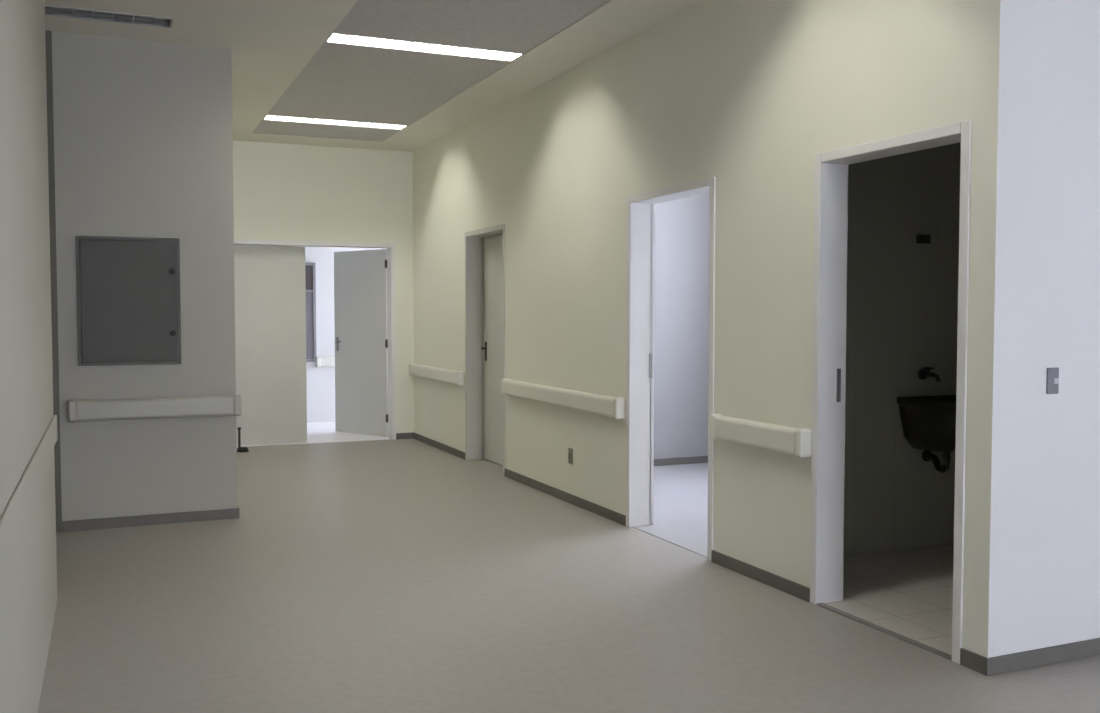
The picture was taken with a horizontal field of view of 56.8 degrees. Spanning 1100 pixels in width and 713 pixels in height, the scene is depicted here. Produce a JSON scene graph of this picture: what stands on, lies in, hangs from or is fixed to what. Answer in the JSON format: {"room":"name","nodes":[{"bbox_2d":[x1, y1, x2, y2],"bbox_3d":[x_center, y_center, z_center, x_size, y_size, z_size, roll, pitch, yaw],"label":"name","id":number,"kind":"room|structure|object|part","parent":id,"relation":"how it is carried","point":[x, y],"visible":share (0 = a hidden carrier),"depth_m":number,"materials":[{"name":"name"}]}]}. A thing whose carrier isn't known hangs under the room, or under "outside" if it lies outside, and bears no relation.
{"room":"hospital interior","nodes":[
{"label":"hospital interior","id":0,"kind":"room"},
{"bbox_2d":[0,0,56,712],"bbox_3d":[-0.189,-0.158,-0.389,0.150,3.150,11.450,-1,3,-23],"label":"wall","id":1,"kind":"structure","parent":0,"point":[28,583],"depth_m":3.31,"materials":[{"name":"grey paint"}]},
{"bbox_2d":[0,415,57,580],"bbox_3d":[-1.305,0.454,2.424,0.016,0.129,5.445,-1,3,-23],"label":"rail","id":2,"kind":"object","parent":1,"relation":"attached to","point":[12,519],"visible":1,"depth_m":3.00,"materials":[{"name":"grey paint"}]},
{"bbox_2d":[52,32,237,531],"bbox_3d":[-4.699,-0.515,7.784,3.985,3.150,3.750,-1,3,-23],"label":"wall panel","id":3,"kind":"object","parent":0,"point":[143,138],"visible":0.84,"depth_m":6.64,"materials":[{"name":"grey paint"}]},
{"bbox_2d":[45,30,61,531],"bbox_3d":[-3.140,-0.455,6.407,0.068,3.150,0.020,-1,3,-23],"label":"trim","id":4,"kind":"structure","parent":3,"relation":"attached to","point":[48,34],"depth_m":6.40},
{"bbox_2d":[76,235,181,365],"bbox_3d":[-2.718,-0.358,6.583,0.620,0.828,0.042,-1,3,-23],"label":"electrical panel","id":5,"kind":"object","parent":3,"relation":"attached to","point":[129,299],"visible":1,"depth_m":6.58,"materials":[{"name":"grey metal"}]},
{"bbox_2d":[62,505,239,531],"bbox_3d":[-3.357,0.999,8.427,1.087,0.068,3.762,-1,3,-23],"label":"baseboard","id":6,"kind":"structure","parent":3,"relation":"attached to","point":[153,519],"depth_m":6.69,"materials":[{"name":"grey plastic"}]},
{"bbox_2d":[67,395,241,421],"bbox_3d":[-2.570,0.338,6.662,1.060,0.139,0.070,-1,3,-23],"label":"handrail","id":7,"kind":"object","parent":3,"relation":"attached to","point":[174,407],"visible":1,"depth_m":6.63,"materials":[{"name":"grey plastic"}]},
{"bbox_2d":[260,245,383,421],"bbox_3d":[-4.171,-0.718,12.423,8.650,3.150,0.150,-1,3,-23],"label":"wall","id":8,"kind":"structure","parent":0,"point":[320,380],"depth_m":12.92,"materials":[{"name":"white paint"}]},
{"bbox_2d":[305,263,334,366],"bbox_3d":[-2.797,-0.525,12.908,1.650,1.318,0.070,-1,3,-23],"label":"window","id":9,"kind":"structure","parent":8,"relation":"in","point":[310,268],"depth_m":12.84,"materials":[{"name":"grey glass"}]},
{"bbox_3d":[-3.262,-0.989,12.717,0.590,0.305,0.010,-1,3,-23],"label":"pane","id":10,"kind":"part","parent":9,"relation":"part of","materials":[{"name":"grey glass"}]},
{"bbox_3d":[-3.262,-0.384,12.743,0.590,0.845,0.010,-1,3,-23],"label":"pane","id":11,"kind":"part","parent":9,"relation":"part of","materials":[{"name":"grey glass"}]},
{"bbox_3d":[-2.499,0.058,13.063,1.000,0.139,0.070,-1,3,-23],"label":"handrail","id":12,"kind":"part","parent":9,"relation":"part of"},
{"bbox_2d":[233,140,413,438],"bbox_3d":[-3.333,-0.634,10.494,8.650,3.150,0.140,-1,3,-23],"label":"wall","id":13,"kind":"structure","parent":0,"point":[287,192],"depth_m":10.84,"materials":[{"name":"white paint"}]},
{"bbox_2d":[234,239,395,444],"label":"door","id":14,"kind":"structure","parent":13,"relation":"in","point":[269,280],"depth_m":10.86,"materials":[{"name":"white wood"}]},
{"bbox_3d":[-2.447,-0.144,11.770,0.131,0.160,0.059,2,3,40],"label":"handle","id":15,"kind":"part","parent":14,"relation":"part of","materials":[{"name":"metal"}]},
{"bbox_2d":[396,432,413,438],"bbox_3d":[-1.601,0.876,11.229,0.196,0.068,0.012,-1,3,-23],"label":"baseboard","id":16,"kind":"structure","parent":13,"relation":"attached to","point":[398,435],"depth_m":11.22,"materials":[{"name":"grey plastic"}]},
{"bbox_2d":[45,0,700,151],"bbox_3d":[2.644,-1.978,4.880,15.500,0.026,19.300,-1,3,-23],"label":"ceiling","id":17,"kind":"structure","parent":0,"point":[270,42],"depth_m":6.79,"materials":[{"name":"paint"}]},
{"bbox_2d":[45,5,172,27],"bbox_3d":[-2.896,-2.051,5.914,1.318,0.089,0.208,-1,3,-23],"label":"ceiling vent","id":18,"kind":"object","parent":17,"relation":"attached to","point":[57,11],"visible":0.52,"depth_m":6.07,"materials":[{"name":"metal"}]},
{"bbox_2d":[262,115,408,129],"bbox_3d":[-1.977,-2.211,9.432,1.308,0.089,0.238,-1,3,-23],"label":"ceiling light","id":19,"kind":"object","parent":17,"relation":"attached to","point":[267,117],"visible":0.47,"depth_m":9.47,"materials":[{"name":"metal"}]},
{"bbox_2d":[325,32,524,61],"bbox_3d":[-0.819,-2.094,6.765,1.308,0.089,0.238,-1,3,-23],"label":"ceiling light","id":20,"kind":"object","parent":17,"relation":"attached to","point":[339,38],"visible":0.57,"depth_m":6.79,"materials":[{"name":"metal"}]},
{"bbox_2d":[38,421,1099,712],"bbox_3d":[2.614,1.237,5.090,15.200,0.124,19.150,-1,3,-23],"label":"floor","id":21,"kind":"structure","parent":0,"point":[398,575],"depth_m":4.73,"materials":[{"name":"laminate"}]},
{"bbox_2d":[237,427,248,451],"bbox_3d":[-3.084,0.833,10.208,0.120,0.245,0.120,-1,3,-23],"label":"door stop","id":22,"kind":"object","parent":21,"relation":"on","point":[240,449],"visible":0.98,"depth_m":10.18,"materials":[{"name":"black metal"}]},
{"bbox_3d":[-3.111,0.818,10.196,0.036,0.215,0.036,-1,3,-23],"label":"post","id":23,"kind":"part","parent":22,"relation":"part of","materials":[{"name":"black metal"}]},
{"bbox_2d":[816,603,951,660],"bbox_3d":[1.461,1.202,4.485,0.035,0.007,0.855,-1,3,-23],"label":"threshold","id":24,"kind":"object","parent":21,"relation":"on","point":[845,614],"visible":0.86,"depth_m":4.44,"materials":[{"name":"grey metal"}]},
{"bbox_2d":[654,193,709,458],"bbox_3d":[0.695,-0.573,9.098,2.070,3.150,0.070,-1,3,-23],"label":"wall","id":25,"kind":"structure","parent":0,"point":[682,226],"depth_m":9.29,"materials":[{"name":"paint"}]},
{"bbox_2d":[654,456,707,465],"bbox_3d":[0.730,0.968,9.136,2.030,0.068,0.012,-1,3,-23],"label":"baseboard","id":26,"kind":"structure","parent":25,"relation":"attached to","point":[695,459],"depth_m":9.33,"materials":[{"name":"grey plastic"}]},
{"bbox_2d":[413,0,1027,657],"bbox_3d":[0.157,-0.506,7.564,0.140,3.150,8.020,-1,3,-23],"label":"wall","id":27,"kind":"structure","parent":0,"point":[745,95],"depth_m":5.42,"materials":[{"name":"white paint"}]},
{"bbox_2d":[409,363,463,385],"bbox_3d":[-1.181,0.174,10.416,0.070,0.139,1.720,-1,3,-23],"label":"handrail","id":28,"kind":"object","parent":27,"relation":"attached to","point":[455,377],"visible":1,"depth_m":10.22,"materials":[{"name":"beige plastic"}]},
{"bbox_2d":[413,432,464,459],"bbox_3d":[-1.154,0.910,10.460,0.012,0.068,1.780,-1,3,-23],"label":"baseboard","id":29,"kind":"structure","parent":27,"relation":"attached to","point":[448,449],"depth_m":10.35,"materials":[{"name":"grey plastic"}]},
{"bbox_2d":[464,224,504,475],"bbox_3d":[-0.495,-0.073,9.162,0.220,2.146,1.045,-1,3,-23],"label":"door","id":30,"kind":"structure","parent":27,"relation":"in","point":[484,247],"depth_m":9.54,"materials":[{"name":"grey laminate"}]},
{"bbox_3d":[-0.607,-0.045,9.512,0.059,0.180,0.135,-1,3,-23],"label":"handle","id":31,"kind":"part","parent":30,"relation":"part of","materials":[{"name":"metal"}]},
{"bbox_2d":[501,378,624,418],"bbox_3d":[0.040,0.297,7.605,0.070,0.139,2.125,-1,3,-23],"label":"handrail","id":32,"kind":"object","parent":27,"relation":"attached to","point":[614,407],"visible":1,"depth_m":7.33,"materials":[{"name":"beige plastic"}]},
{"bbox_2d":[504,468,625,525],"bbox_3d":[0.057,1.032,7.672,0.012,0.068,2.215,-1,3,-23],"label":"baseboard","id":33,"kind":"structure","parent":27,"relation":"attached to","point":[619,518],"depth_m":7.47,"materials":[{"name":"grey plastic"}]},
{"bbox_2d":[568,448,572,463],"bbox_3d":[0.149,0.728,7.447,0.010,0.115,0.070,-1,3,-23],"label":"wall socket","id":34,"kind":"object","parent":27,"relation":"attached to","point":[570,450],"visible":1,"depth_m":7.44,"materials":[{"name":"grey plastic"}]},
{"bbox_2d":[626,177,714,560],"bbox_3d":[0.783,0.058,6.171,0.182,2.146,1.035,-1,3,-23],"label":"door frame","id":35,"kind":"structure","parent":27,"relation":"in","point":[641,206],"depth_m":6.59,"materials":[{"name":"white metal"}]},
{"bbox_3d":[0.655,0.061,6.628,0.024,0.160,0.004,-1,3,-23],"label":"strike plate","id":36,"kind":"part","parent":35,"relation":"part of","materials":[{"name":"metal"}]},
{"bbox_2d":[709,414,811,457],"bbox_3d":[1.066,0.400,5.243,0.070,0.139,0.820,-1,3,-23],"label":"handrail","id":37,"kind":"object","parent":27,"relation":"attached to","point":[797,442],"visible":1,"depth_m":5.15,"materials":[{"name":"beige plastic"}]},
{"bbox_2d":[711,550,809,601],"bbox_3d":[1.082,1.135,5.309,0.012,0.068,0.870,-1,3,-23],"label":"baseboard","id":38,"kind":"structure","parent":27,"relation":"attached to","point":[785,585],"depth_m":5.26,"materials":[{"name":"grey plastic"}]},
{"bbox_2d":[810,120,970,663],"bbox_3d":[1.516,0.132,4.463,0.165,2.146,0.947,-1,3,-23],"label":"door frame","id":39,"kind":"structure","parent":27,"relation":"in","point":[831,167],"depth_m":4.83,"materials":[{"name":"white metal"}]},
{"bbox_3d":[1.381,0.138,4.869,0.024,0.160,0.004,-1,3,-23],"label":"strike plate","id":40,"kind":"part","parent":39,"relation":"part of","materials":[{"name":"metal"}]},
{"bbox_2d":[960,648,989,675],"bbox_3d":[1.660,1.193,3.978,0.012,0.068,0.140,-1,3,-23],"label":"baseboard","id":41,"kind":"structure","parent":27,"relation":"attached to","point":[971,660],"depth_m":3.97,"materials":[{"name":"grey plastic"}]},
{"bbox_2d":[843,142,960,555],"bbox_3d":[2.046,-0.437,5.987,2.070,3.150,0.140,-1,3,-23],"label":"wall","id":42,"kind":"structure","parent":0,"point":[902,319],"depth_m":5.92,"materials":[{"name":"white paint"}]},
{"bbox_2d":[916,235,930,243],"bbox_3d":[2.180,-0.685,5.944,0.090,0.050,0.025,-1,3,-23],"label":"wall box","id":43,"kind":"object","parent":42,"relation":"attached to","point":[924,239],"visible":1,"depth_m":5.93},
{"bbox_2d":[897,395,955,472],"bbox_3d":[2.308,0.460,5.849,0.460,0.439,0.390,-1,3,-23],"label":"basin","id":44,"kind":"object","parent":42,"relation":"attached to","point":[928,422],"visible":0.59,"depth_m":5.81,"materials":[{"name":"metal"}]},
{"bbox_2d":[918,367,940,381],"bbox_3d":[2.222,0.104,5.932,0.070,0.082,0.142,-1,3,-23],"label":"tap","id":45,"kind":"object","parent":42,"relation":"attached to","point":[923,373],"visible":1,"depth_m":5.95,"materials":[{"name":"metal"}]},
{"bbox_3d":[2.211,0.080,5.955,0.070,0.035,0.020,-1,3,-23],"label":"handle","id":46,"kind":"part","parent":45,"relation":"part of","materials":[{"name":"metal"}]},
{"bbox_2d":[1015,0,1099,652],"bbox_3d":[5.883,-0.426,5.749,8.920,3.150,0.130,-1,3,-23],"label":"wall","id":47,"kind":"structure","parent":0,"point":[1058,557],"depth_m":4.01,"materials":[{"name":"white paint"}]},
{"bbox_2d":[989,638,1099,675],"bbox_3d":[5.778,1.118,5.693,8.910,0.068,0.012,-1,3,-23],"label":"baseboard","id":48,"kind":"structure","parent":47,"relation":"attached to","point":[1087,648],"depth_m":4.03,"materials":[{"name":"grey plastic"}]},
{"bbox_2d":[1046,367,1058,393],"bbox_3d":[1.976,0.096,3.997,0.062,0.104,0.013,-1,3,-23],"label":"light switch","id":49,"kind":"object","parent":47,"relation":"attached to","point":[1052,378],"visible":1,"depth_m":3.99,"materials":[{"name":"white plastic"}]}
]}

